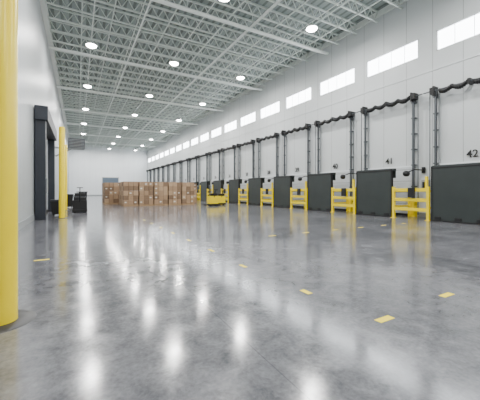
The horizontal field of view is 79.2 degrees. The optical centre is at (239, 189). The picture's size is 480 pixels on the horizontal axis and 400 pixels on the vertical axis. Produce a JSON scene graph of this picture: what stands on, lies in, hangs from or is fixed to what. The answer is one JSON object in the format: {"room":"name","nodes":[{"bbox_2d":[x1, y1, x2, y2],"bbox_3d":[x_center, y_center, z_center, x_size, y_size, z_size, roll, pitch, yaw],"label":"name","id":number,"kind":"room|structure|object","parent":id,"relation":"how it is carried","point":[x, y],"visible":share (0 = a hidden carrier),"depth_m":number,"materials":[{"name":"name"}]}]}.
{"room":"distribution center","nodes":[
{"label":"distribution center","id":0,"kind":"room"},
{"bbox_2d":[18,0,68,222],"bbox_3d":[-17.026,-4.500,26.570,0.300,11.700,87.000,0,0,-29],"label":"wall","id":1,"kind":"structure","parent":0,"point":[36,77],"depth_m":12.26,"materials":[{"name":"white paint"}]},
{"bbox_2d":[18,214,34,230],"bbox_3d":[-16.882,1.225,26.651,0.030,0.250,87.000,0,0,-29],"label":"baseboard","id":2,"kind":"structure","parent":1,"relation":"attached to","point":[23,223],"depth_m":10.90,"materials":[{"name":"grey paint"}]},
{"bbox_2d":[34,105,56,219],"bbox_3d":[-10.615,-1.250,16.005,0.515,5.200,6.500,0,0,-29],"label":"roll-up door","id":3,"kind":"structure","parent":1,"relation":"in","point":[45,130],"depth_m":13.29,"materials":[{"name":"black metal"}]},
{"bbox_2d":[39,0,68,138],"bbox_3d":[-16.786,-10.100,26.704,0.250,0.500,87.000,0,0,-29],"label":"trim","id":4,"kind":"structure","parent":1,"relation":"attached to","point":[44,8],"depth_m":20.37,"materials":[{"name":"white metal"}]},
{"bbox_2d":[55,138,84,156],"bbox_3d":[-15.148,-3.762,25.879,2.295,1.676,0.840,0,0,-29],"label":"heater","id":5,"kind":"object","parent":1,"relation":"attached to","point":[73,143],"visible":0.92,"depth_m":25.76,"materials":[{"name":"black metal"}]},
{"bbox_2d":[69,145,146,194],"bbox_3d":[-30.792,-4.500,68.881,17.550,11.700,0.300,0,0,-29],"label":"wall","id":6,"kind":"structure","parent":0,"point":[87,167],"depth_m":67.81,"materials":[{"name":"white paint"}]},
{"bbox_2d":[102,177,118,182],"bbox_3d":[-30.651,-0.825,68.679,3.600,4.350,0.120,0,0,-29],"label":"door","id":7,"kind":"structure","parent":6,"relation":"in","point":[104,179],"depth_m":68.68,"materials":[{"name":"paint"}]},
{"bbox_2d":[46,0,394,148],"bbox_3d":[-9.497,-10.500,30.778,17.550,0.300,87.600,0,0,-29],"label":"ceiling","id":8,"kind":"structure","parent":0,"point":[323,4],"depth_m":20.63,"materials":[{"name":"grey metal"}]},
{"bbox_2d":[48,0,328,149],"bbox_3d":[-9.497,-9.845,30.778,16.850,0.990,86.900,0,0,-29],"label":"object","id":9,"kind":"object","parent":8,"relation":"attached to","point":[164,2],"visible":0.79,"depth_m":22.66,"materials":[{"name":"white metal"}]},
{"bbox_2d":[82,0,342,149],"bbox_3d":[-9.956,-9.580,30.522,10.950,0.043,86.900,0,0,-29],"label":"conduit","id":10,"kind":"object","parent":9,"relation":"attached to","point":[94,0],"visible":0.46,"depth_m":19.81,"materials":[{"name":"white metal"}]},
{"bbox_2d":[83,82,91,87],"bbox_3d":[-13.518,-9.325,25.724,0.660,0.450,0.660,0,0,-29],"label":"light","id":11,"kind":"object","parent":10,"relation":"hanging from","point":[87,85],"visible":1,"depth_m":25.61,"materials":[{"name":"white"}]},
{"bbox_2d":[86,40,96,48],"bbox_3d":[-9.468,-9.325,18.479,0.660,0.450,0.660,0,0,-29],"label":"light","id":12,"kind":"object","parent":10,"relation":"hanging from","point":[90,44],"visible":1,"depth_m":18.35,"materials":[{"name":"white"}]},
{"bbox_2d":[169,58,178,65],"bbox_3d":[-4.798,-9.325,21.089,0.660,0.450,0.660,0,0,-29],"label":"light","id":13,"kind":"object","parent":10,"relation":"hanging from","point":[173,62],"visible":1,"depth_m":20.93,"materials":[{"name":"white"}]},
{"bbox_2d":[237,73,243,79],"bbox_3d":[0.046,-9.325,23.797,0.660,0.450,0.660,0,0,-29],"label":"light","id":14,"kind":"object","parent":10,"relation":"hanging from","point":[240,77],"visible":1,"depth_m":23.64,"materials":[{"name":"white"}]},
{"bbox_2d":[306,22,317,31],"bbox_3d":[4.096,-9.325,16.551,0.660,0.450,0.660,0,0,-29],"label":"light","id":15,"kind":"object","parent":10,"relation":"hanging from","point":[311,28],"visible":1,"depth_m":16.44,"materials":[{"name":"white"}]},
{"bbox_2d":[45,0,402,150],"bbox_3d":[-9.414,-9.975,30.824,16.634,0.730,86.960,0,0,-29],"label":"joist","id":16,"kind":"object","parent":8,"relation":"attached to","point":[80,25],"visible":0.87,"depth_m":22.03,"materials":[{"name":"white paint"}]},
{"bbox_2d":[0,196,479,399],"bbox_3d":[-9.902,1.499,30.552,18.476,0.302,87.600,0,0,-29],"label":"floor","id":17,"kind":"structure","parent":0,"point":[126,307],"depth_m":3.36,"materials":[{"name":"concrete"}]},
{"bbox_2d":[0,0,36,332],"bbox_3d":[-2.446,-0.850,2.963,0.604,4.400,0.604,0,0,-29],"label":"column","id":18,"kind":"structure","parent":17,"relation":"on","point":[11,318],"depth_m":2.90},
{"bbox_2d":[50,200,58,215],"bbox_3d":[-9.744,0.934,15.487,0.660,0.828,0.715,0,0,-29],"label":"waste bin","id":19,"kind":"object","parent":17,"relation":"on","point":[54,203],"visible":0.49,"depth_m":15.22,"materials":[{"name":"black plastic"}]},
{"bbox_2d":[55,126,67,218],"bbox_3d":[-8.537,-0.850,13.902,0.580,4.400,0.580,0,0,-29],"label":"column","id":20,"kind":"structure","parent":17,"relation":"on","point":[61,129],"depth_m":13.78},
{"bbox_2d":[65,144,66,209],"bbox_3d":[-11.680,-0.850,19.362,0.580,4.400,0.580,0,0,-29],"label":"column","id":21,"kind":"structure","parent":17,"relation":"on","point":[65,144],"depth_m":19.32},
{"bbox_2d":[67,194,73,207],"bbox_3d":[-13.212,0.834,22.369,0.660,1.028,0.715,0,0,-29],"label":"waste bin","id":22,"kind":"object","parent":17,"relation":"on","point":[69,196],"visible":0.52,"depth_m":22.19,"materials":[{"name":"black plastic"}]},
{"bbox_2d":[72,192,87,212],"bbox_3d":[-9.756,0.722,17.662,0.800,1.257,2.046,0,0,-29],"label":"truck","id":23,"kind":"object","parent":17,"relation":"on","point":[79,204],"visible":1,"depth_m":17.06,"materials":[{"name":"black plastic"}]},
{"bbox_2d":[74,187,85,196],"bbox_3d":[-11.251,0.582,20.377,0.800,1.537,2.047,0,0,-29],"label":"truck","id":24,"kind":"object","parent":17,"relation":"on","point":[76,194],"visible":0.25,"depth_m":19.77,"materials":[{"name":"black metal"}]},
{"bbox_2d":[104,183,117,203],"bbox_3d":[-12.333,0.328,27.704,1.160,2.045,1.000,0,0,-29],"label":"cardboard boxes","id":25,"kind":"object","parent":17,"relation":"on","point":[110,189],"visible":0.99,"depth_m":27.28,"materials":[{"name":"brown cardboard"}]},
{"bbox_2d":[120,182,121,205],"bbox_3d":[-9.836,0.328,25.491,1.160,2.045,1.000,0,0,-29],"label":"cardboard boxes","id":26,"kind":"object","parent":17,"relation":"on","point":[120,182],"visible":0.17,"depth_m":25.05,"materials":[{"name":"brown cardboard"}]},
{"bbox_2d":[122,182,137,205],"bbox_3d":[-9.275,0.328,24.487,1.160,2.045,1.000,0,0,-29],"label":"cardboard boxes","id":27,"kind":"object","parent":17,"relation":"on","point":[129,189],"visible":1,"depth_m":24.08,"materials":[{"name":"brown cardboard"}]},
{"bbox_2d":[138,182,152,205],"bbox_3d":[-8.192,0.328,25.092,1.160,2.045,1.000,0,0,-29],"label":"cardboard boxes","id":28,"kind":"object","parent":17,"relation":"on","point":[145,189],"visible":0.98,"depth_m":24.66,"materials":[{"name":"brown cardboard"}]},
{"bbox_2d":[153,182,167,205],"bbox_3d":[-7.110,0.328,25.697,1.160,2.045,1.000,0,0,-29],"label":"cardboard boxes","id":29,"kind":"object","parent":17,"relation":"on","point":[160,189],"visible":0.94,"depth_m":25.28,"materials":[{"name":"brown cardboard"}]},
{"bbox_2d":[167,182,180,204],"bbox_3d":[-6.028,0.328,26.302,1.160,2.045,1.000,0,0,-29],"label":"cardboard boxes","id":30,"kind":"object","parent":17,"relation":"on","point":[174,193],"visible":0.9,"depth_m":25.85,"materials":[{"name":"brown cardboard"}]},
{"bbox_2d":[179,182,194,204],"bbox_3d":[-4.945,0.328,26.907,1.160,2.045,1.000,0,0,-29],"label":"cardboard boxes","id":31,"kind":"object","parent":17,"relation":"on","point":[187,188],"visible":0.92,"depth_m":26.46,"materials":[{"name":"brown cardboard"}]},
{"bbox_2d":[194,184,196,202],"bbox_3d":[-5.383,0.328,31.359,1.160,2.045,1.000,0,0,-29],"label":"cardboard boxes","id":32,"kind":"object","parent":17,"relation":"on","point":[195,185],"visible":0.23,"depth_m":31.15,"materials":[{"name":"brown cardboard"}]},
{"bbox_2d":[197,185,200,199],"bbox_3d":[-4.883,0.375,37.618,1.420,1.950,1.800,0,0,-29],"label":"guard rail","id":33,"kind":"object","parent":17,"relation":"on","point":[200,185],"visible":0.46,"depth_m":36.78,"materials":[{"name":"yellow metal"}]},
{"bbox_2d":[200,181,209,200],"bbox_3d":[-4.285,0.140,35.718,0.470,2.420,2.080,0,0,-29],"label":"dock leveler","id":34,"kind":"object","parent":17,"relation":"on","point":[204,184],"visible":0.93,"depth_m":35.43,"materials":[{"name":"metal"}]},
{"bbox_2d":[207,185,212,200],"bbox_3d":[-2.980,0.375,34.214,1.420,1.950,1.800,0,0,-29],"label":"guard rail","id":35,"kind":"object","parent":17,"relation":"on","point":[209,190],"visible":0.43,"depth_m":33.78,"materials":[{"name":"yellow metal"}]},
{"bbox_2d":[203,189,218,205],"bbox_3d":[-2.470,0.637,24.712,0.800,1.425,2.047,0,0,-29],"label":"truck","id":36,"kind":"object","parent":17,"relation":"on","point":[212,198],"visible":1,"depth_m":24.10,"materials":[{"name":"yellow metal"}]},
{"bbox_2d":[213,180,223,193],"bbox_3d":[-2.382,0.140,32.314,0.470,2.420,2.080,0,0,-29],"label":"dock leveler","id":37,"kind":"object","parent":17,"relation":"on","point":[218,184],"visible":0.47,"depth_m":31.91,"materials":[{"name":"metal"}]},
{"bbox_2d":[217,192,225,204],"bbox_3d":[-1.959,0.665,26.258,0.800,1.369,2.047,0,0,-29],"label":"truck","id":38,"kind":"object","parent":17,"relation":"on","point":[221,197],"visible":0.54,"depth_m":25.66,"materials":[{"name":"yellow metal"}]},
{"bbox_2d":[221,184,228,202],"bbox_3d":[-1.078,0.375,30.809,1.420,1.950,1.800,0,0,-29],"label":"guard rail","id":39,"kind":"object","parent":17,"relation":"on","point":[227,189],"visible":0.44,"depth_m":29.89,"materials":[{"name":"yellow metal"}]},
{"bbox_2d":[229,179,241,203],"bbox_3d":[-0.480,0.140,28.910,0.470,2.420,2.080,0,0,-29],"label":"dock leveler","id":40,"kind":"object","parent":17,"relation":"on","point":[234,184],"visible":0.94,"depth_m":28.64,"materials":[{"name":"metal"}]},
{"bbox_2d":[238,183,247,204],"bbox_3d":[0.825,0.375,27.405,1.420,1.950,1.800,0,0,-29],"label":"guard rail","id":41,"kind":"object","parent":17,"relation":"on","point":[239,189],"visible":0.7,"depth_m":27.09,"materials":[{"name":"yellow metal"}]},
{"bbox_2d":[248,177,264,205],"bbox_3d":[1.423,0.140,25.505,0.470,2.420,2.080,0,0,-29],"label":"dock leveler","id":42,"kind":"object","parent":17,"relation":"on","point":[255,185],"visible":0.94,"depth_m":25.25,"materials":[{"name":"metal"}]},
{"bbox_2d":[261,182,273,206],"bbox_3d":[2.728,0.375,24.001,1.420,1.950,1.800,0,0,-29],"label":"guard rail","id":43,"kind":"object","parent":17,"relation":"on","point":[272,188],"visible":0.73,"depth_m":23.46,"materials":[{"name":"yellow metal"}]},
{"bbox_2d":[273,175,294,207],"bbox_3d":[3.325,0.140,22.101,0.470,2.420,2.080,0,0,-29],"label":"dock leveler","id":44,"kind":"object","parent":17,"relation":"on","point":[282,185],"visible":0.95,"depth_m":21.93,"materials":[{"name":"metal"}]},
{"bbox_2d":[289,181,307,209],"bbox_3d":[4.630,0.375,20.596,1.420,1.950,1.800,0,0,-29],"label":"guard rail","id":45,"kind":"object","parent":17,"relation":"on","point":[305,190],"visible":0.87,"depth_m":20.24,"materials":[{"name":"yellow metal"}]},
{"bbox_2d":[307,173,335,211],"bbox_3d":[5.228,0.140,18.697,0.470,2.420,2.080,0,0,-29],"label":"dock leveler","id":46,"kind":"object","parent":17,"relation":"on","point":[320,185],"visible":0.91,"depth_m":18.49,"materials":[{"name":"metal"}]},
{"bbox_2d":[331,179,355,213],"bbox_3d":[6.533,0.375,17.192,1.420,1.950,1.800,0,0,-29],"label":"guard rail","id":47,"kind":"object","parent":17,"relation":"on","point":[344,192],"visible":0.8,"depth_m":16.86,"materials":[{"name":"yellow metal"}]},
{"bbox_2d":[356,168,395,216],"bbox_3d":[7.131,0.140,15.292,0.470,2.420,2.080,0,0,-29],"label":"dock leveler","id":48,"kind":"object","parent":17,"relation":"on","point":[373,187],"visible":0.97,"depth_m":15.07,"materials":[{"name":"metal"}]},
{"bbox_2d":[391,176,430,220],"bbox_3d":[8.436,0.375,13.787,1.420,1.950,1.800,0,0,-29],"label":"guard rail","id":49,"kind":"object","parent":17,"relation":"on","point":[411,191],"visible":0.81,"depth_m":13.37,"materials":[{"name":"yellow metal"}]},
{"bbox_2d":[430,162,479,224],"bbox_3d":[9.033,0.140,11.888,0.470,2.420,2.080,0,0,-29],"label":"dock leveler","id":50,"kind":"object","parent":17,"relation":"on","point":[455,188],"visible":1,"depth_m":11.85,"materials":[{"name":"metal"}]},
{"bbox_2d":[147,0,479,212],"bbox_3d":[-1.968,-4.500,34.986,0.300,11.700,87.000,0,0,-29],"label":"wall","id":51,"kind":"structure","parent":0,"point":[390,128],"depth_m":17.50,"materials":[{"name":"white paint"}]},
{"bbox_2d":[150,168,153,181],"bbox_3d":[-20.432,-1.800,67.202,0.420,6.300,4.000,0,0,-29],"label":"door","id":52,"kind":"structure","parent":51,"relation":"in","point":[152,168],"depth_m":68.36,"materials":[{"name":"white metal"}]},
{"bbox_2d":[153,167,158,181],"bbox_3d":[-18.529,-1.800,63.798,0.420,6.300,4.000,0,0,-29],"label":"door","id":53,"kind":"structure","parent":51,"relation":"in","point":[156,167],"depth_m":62.50,"materials":[{"name":"white metal"}]},
{"bbox_2d":[158,166,162,181],"bbox_3d":[-16.626,-1.800,60.393,0.420,6.300,4.000,0,0,-29],"label":"door","id":54,"kind":"structure","parent":51,"relation":"in","point":[160,166],"depth_m":59.68,"materials":[{"name":"white metal"}]},
{"bbox_2d":[162,164,167,181],"bbox_3d":[-14.724,-1.800,56.989,0.420,6.300,4.000,0,0,-29],"label":"door","id":55,"kind":"structure","parent":51,"relation":"in","point":[163,166],"depth_m":58.08,"materials":[{"name":"white metal"}]},
{"bbox_2d":[167,163,173,181],"bbox_3d":[-12.821,-1.800,53.585,0.420,6.300,4.000,0,0,-29],"label":"door","id":56,"kind":"structure","parent":51,"relation":"in","point":[171,163],"depth_m":53.30,"materials":[{"name":"grey metal"}]},
{"bbox_2d":[173,161,180,181],"bbox_3d":[-10.918,-1.800,50.180,0.420,6.300,4.000,0,0,-29],"label":"door","id":57,"kind":"structure","parent":51,"relation":"in","point":[174,163],"depth_m":49.03,"materials":[{"name":"grey metal"}]},
{"bbox_2d":[180,158,188,181],"bbox_3d":[-9.016,-1.800,46.776,0.420,6.300,4.000,0,0,-29],"label":"door","id":58,"kind":"structure","parent":51,"relation":"in","point":[181,161],"depth_m":47.86,"materials":[{"name":"grey metal"}]},
{"bbox_2d":[183,141,188,148],"bbox_3d":[-8.672,-7.250,46.847,0.130,1.000,3.050,0,0,-29],"label":"window","id":59,"kind":"structure","parent":51,"relation":"in","point":[186,144],"depth_m":46.81,"materials":[{"name":"white glass"}]},
{"bbox_2d":[188,156,197,198],"bbox_3d":[-7.113,-1.800,43.371,0.420,6.300,4.000,0,0,-29],"label":"door","id":60,"kind":"structure","parent":51,"relation":"in","point":[195,157],"depth_m":44.44,"materials":[{"name":"grey metal"}]},
{"bbox_2d":[191,137,197,145],"bbox_3d":[-6.769,-7.250,43.443,0.130,1.000,3.050,0,0,-29],"label":"window","id":61,"kind":"structure","parent":51,"relation":"in","point":[194,141],"depth_m":43.60,"materials":[{"name":"white glass"}]},
{"bbox_2d":[197,153,207,199],"bbox_3d":[-5.210,-1.800,39.967,0.420,6.300,4.000,0,0,-29],"label":"door","id":62,"kind":"structure","parent":51,"relation":"in","point":[206,154],"depth_m":39.79,"materials":[{"name":"grey metal"}]},
{"bbox_2d":[200,132,208,141],"bbox_3d":[-4.867,-7.250,40.039,0.130,1.000,3.050,0,0,-29],"label":"window","id":63,"kind":"structure","parent":51,"relation":"in","point":[204,137],"depth_m":40.16,"materials":[{"name":"white glass"}]},
{"bbox_2d":[208,149,220,192],"bbox_3d":[-3.308,-1.800,36.563,0.420,6.300,4.000,0,0,-29],"label":"door","id":64,"kind":"structure","parent":51,"relation":"in","point":[218,150],"depth_m":37.04,"materials":[{"name":"metal"}]},
{"bbox_2d":[211,127,220,137],"bbox_3d":[-2.964,-7.250,36.634,0.130,1.000,3.050,0,0,-29],"label":"window","id":65,"kind":"structure","parent":51,"relation":"in","point":[216,132],"depth_m":36.64,"materials":[{"name":"white glass"}]},
{"bbox_2d":[220,145,235,201],"bbox_3d":[-1.405,-1.800,33.158,0.420,6.300,4.000,0,0,-29],"label":"door","id":66,"kind":"structure","parent":51,"relation":"in","point":[222,150],"depth_m":33.86,"materials":[{"name":"grey metal"}]},
{"bbox_2d":[224,120,235,132],"bbox_3d":[-1.062,-7.250,33.230,0.130,1.000,3.050,0,0,-29],"label":"window","id":67,"kind":"structure","parent":51,"relation":"in","point":[230,126],"depth_m":33.32,"materials":[{"name":"white glass"}]},
{"bbox_2d":[236,139,254,202],"bbox_3d":[0.497,-1.800,29.754,0.420,6.300,4.000,0,0,-29],"label":"door","id":68,"kind":"structure","parent":51,"relation":"in","point":[243,185],"depth_m":30.18,"materials":[{"name":"grey metal"}]},
{"bbox_2d":[240,112,254,126],"bbox_3d":[0.841,-7.250,29.826,0.130,1.000,3.050,0,0,-29],"label":"window","id":69,"kind":"structure","parent":51,"relation":"in","point":[249,118],"depth_m":29.98,"materials":[{"name":"white glass"}]},
{"bbox_2d":[255,132,278,204],"bbox_3d":[2.400,-1.800,26.349,0.420,6.300,4.000,0,0,-29],"label":"door","id":70,"kind":"structure","parent":51,"relation":"in","point":[267,185],"depth_m":26.25,"materials":[{"name":"metal"}]},
{"bbox_2d":[260,100,279,118],"bbox_3d":[2.744,-7.250,26.421,0.130,1.000,3.050,0,0,-29],"label":"window","id":71,"kind":"structure","parent":51,"relation":"in","point":[271,109],"depth_m":26.39,"materials":[{"name":"white glass"}]},
{"bbox_2d":[147,0,407,148],"bbox_3d":[-2.125,-10.175,34.898,0.060,0.350,87.000,0,0,-29],"label":"trim","id":72,"kind":"structure","parent":51,"relation":"attached to","point":[389,7],"depth_m":20.32,"materials":[{"name":"white metal"}]},
{"bbox_2d":[279,123,310,207],"bbox_3d":[4.303,-1.800,22.945,0.420,6.300,4.000,0,0,-29],"label":"door","id":73,"kind":"structure","parent":51,"relation":"in","point":[296,184],"depth_m":22.68,"materials":[{"name":"metal"}]},
{"bbox_2d":[286,87,310,108],"bbox_3d":[4.646,-7.250,23.017,0.130,1.000,3.050,0,0,-29],"label":"window","id":74,"kind":"structure","parent":51,"relation":"in","point":[300,97],"depth_m":23.02,"materials":[{"name":"white glass"}]},
{"bbox_2d":[147,54,479,166],"bbox_3d":[-2.113,-5.870,34.905,0.029,0.040,87.000,0,0,-29],"label":"trim","id":75,"kind":"structure","parent":51,"relation":"attached to","point":[478,54],"depth_m":17.34,"materials":[{"name":"white"}]},
{"bbox_2d":[312,111,356,211],"bbox_3d":[6.205,-1.800,19.541,0.420,6.300,4.000,0,0,-29],"label":"door","id":76,"kind":"structure","parent":51,"relation":"in","point":[339,183],"depth_m":18.96,"materials":[{"name":"metal"}]},
{"bbox_2d":[320,67,354,95],"bbox_3d":[6.549,-7.250,19.612,0.130,1.000,3.050,0,0,-29],"label":"window","id":77,"kind":"structure","parent":51,"relation":"in","point":[346,78],"depth_m":19.50,"materials":[{"name":"white glass"}]},
{"bbox_2d":[357,92,422,216],"bbox_3d":[8.108,-1.800,16.136,0.420,6.300,4.000,0,0,-29],"label":"door","id":78,"kind":"structure","parent":51,"relation":"in","point":[400,181],"depth_m":15.43,"materials":[{"name":"metal"}]},
{"bbox_2d":[367,39,417,77],"bbox_3d":[8.452,-7.250,16.208,0.130,1.000,3.050,0,0,-29],"label":"window","id":79,"kind":"structure","parent":51,"relation":"in","point":[408,52],"depth_m":16.11,"materials":[{"name":"white glass"}]},
{"bbox_2d":[403,167,424,176],"bbox_3d":[8.638,-0.905,14.334,1.298,0.490,0.314,0,0,-14],"label":"light","id":80,"kind":"object","parent":51,"relation":"attached to","point":[405,173],"visible":1,"depth_m":14.18,"materials":[{"name":"black metal"}]},
{"bbox_2d":[417,212,430,216],"bbox_3d":[-2.112,1.250,34.905,0.030,0.200,87.000,0,0,-29],"label":"baseboard","id":81,"kind":"structure","parent":51,"relation":"attached to","point":[418,213],"depth_m":14.65,"materials":[{"name":"grey paint"}]},
{"bbox_2d":[421,77,479,187],"bbox_3d":[10.011,-1.800,12.732,0.420,6.300,4.000,0,0,-29],"label":"door","id":82,"kind":"structure","parent":51,"relation":"in","point":[433,91],"depth_m":13.87,"materials":[{"name":"metal"}]},
{"bbox_2d":[436,12,479,50],"bbox_3d":[10.354,-7.250,12.804,0.130,1.000,3.050,0,0,-29],"label":"window","id":83,"kind":"structure","parent":51,"relation":"in","point":[468,27],"depth_m":13.36,"materials":[{"name":"white glass"}]},
{"bbox_2d":[466,149,477,156],"bbox_3d":[10.217,-1.609,12.762,0.010,0.334,0.455,0,0,-29],"label":"number sign","id":84,"kind":"object","parent":51,"relation":"attached to","point":[469,152],"visible":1,"depth_m":12.70,"materials":[{"name":"black paint"}]}
]}

